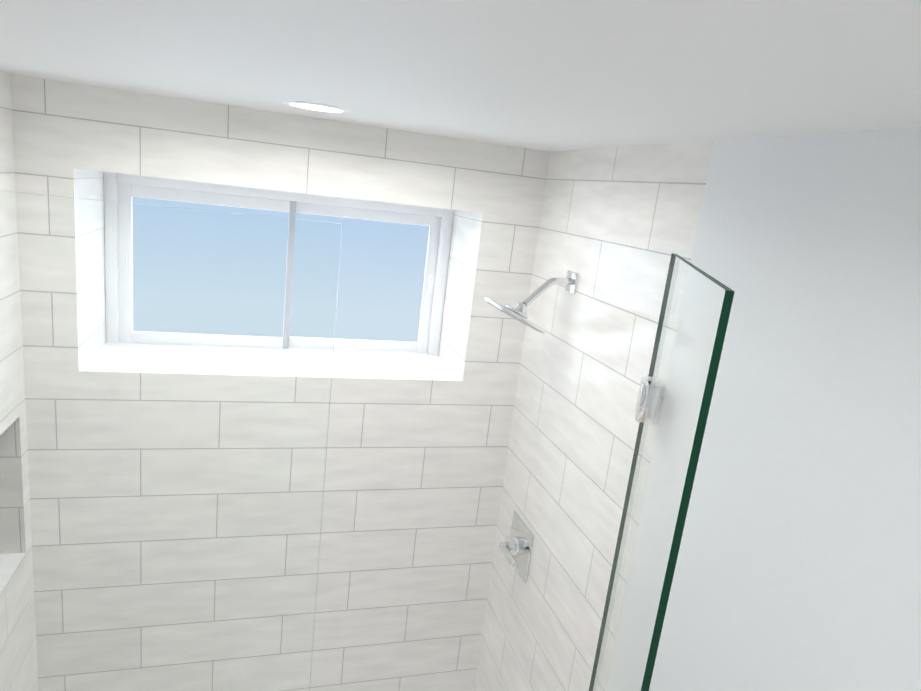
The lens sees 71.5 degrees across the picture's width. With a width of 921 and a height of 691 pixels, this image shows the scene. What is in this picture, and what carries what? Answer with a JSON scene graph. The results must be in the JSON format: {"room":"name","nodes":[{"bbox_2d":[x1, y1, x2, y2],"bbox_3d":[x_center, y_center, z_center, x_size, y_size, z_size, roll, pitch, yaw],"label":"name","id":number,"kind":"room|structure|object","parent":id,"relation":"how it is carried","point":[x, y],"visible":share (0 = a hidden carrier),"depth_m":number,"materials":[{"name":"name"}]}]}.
{"room":"bathroom","nodes":[
{"label":"bathroom","id":0,"kind":"room"},
{"bbox_2d":[10,74,548,690],"bbox_3d":[-0.627,0.472,2.308,1.745,2.440,0.415,2,14,-17],"label":"wall","id":1,"kind":"structure","parent":0,"point":[412,464],"depth_m":2.06,"materials":[{"name":"tile"}]},
{"bbox_2d":[0,70,37,690],"bbox_3d":[-1.224,0.595,1.494,0.132,2.440,0.822,2,14,-17],"label":"wall tile","id":2,"kind":"structure","parent":1,"relation":"attached to","point":[11,474],"depth_m":1.78,"materials":[{"name":"white tile"}]},
{"bbox_2d":[104,172,453,354],"bbox_3d":[-0.616,-0.247,2.282,1.154,0.604,0.065,2,14,-17],"label":"window","id":3,"kind":"structure","parent":1,"relation":"in","point":[393,258],"depth_m":2.26,"materials":[{"name":"clear glass"}]},
{"bbox_2d":[0,0,920,151],"bbox_3d":[0.046,-0.254,0.253,1.745,0.060,4.240,2,14,-17],"label":"ceiling","id":4,"kind":"structure","parent":0,"point":[553,75],"depth_m":0.81,"materials":[{"name":"white paint"}]},
{"bbox_2d":[283,100,349,113],"bbox_3d":[-0.344,-0.570,1.530,0.156,0.004,0.156,2,14,-17],"label":"recessed light","id":5,"kind":"object","parent":4,"relation":"in","point":[312,106],"visible":0.96,"depth_m":1.51,"materials":[{"name":"white paint"}]},
{"bbox_2d":[606,127,920,690],"bbox_3d":[0.836,1.130,0.263,0.120,2.440,2.878,2,14,-17],"label":"wall","id":6,"kind":"structure","parent":0,"point":[798,566],"depth_m":1.07,"materials":[{"name":"paint"}]},
{"bbox_2d":[474,141,713,690],"bbox_3d":[0.320,0.661,1.977,0.120,2.440,0.822,2,14,-17],"label":"wall tile","id":7,"kind":"structure","parent":6,"relation":"attached to","point":[618,226],"depth_m":1.77,"materials":[{"name":"white tile"}]},
{"bbox_2d":[499,510,533,582],"bbox_3d":[0.171,0.672,2.124,0.075,0.170,0.190,2,14,-17],"label":"shower valve","id":8,"kind":"object","parent":7,"relation":"attached to","point":[515,547],"visible":1,"depth_m":2.11,"materials":[{"name":"silver metal"}]},
{"bbox_2d":[483,270,578,333],"bbox_3d":[0.205,-0.137,1.852,0.238,0.175,0.160,2,14,-17],"label":"shower head","id":9,"kind":"object","parent":7,"relation":"attached to","point":[569,282],"visible":1,"depth_m":1.83,"materials":[{"name":"chrome"},{"name":"brushed nickel"}]},
{"bbox_2d":[589,253,734,690],"bbox_3d":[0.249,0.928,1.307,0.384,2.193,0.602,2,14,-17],"label":"shower glass door","id":10,"kind":"structure","parent":7,"relation":"attached to","point":[648,398],"depth_m":1.02,"materials":[{"name":"green"}]},
{"bbox_3d":[-0.237,2.163,0.828,1.745,0.060,4.240,2,14,-17],"label":"floor","id":11,"kind":"structure","parent":0,"visible":0},
{"bbox_2d":[0,190,342,690],"bbox_3d":[-0.704,0.825,1.304,0.764,2.200,0.044,2,14,-17],"label":"glass panel","id":12,"kind":"object","parent":11,"relation":"on","point":[170,472],"visible":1,"depth_m":1.20,"materials":[{"name":"green"}]}
]}

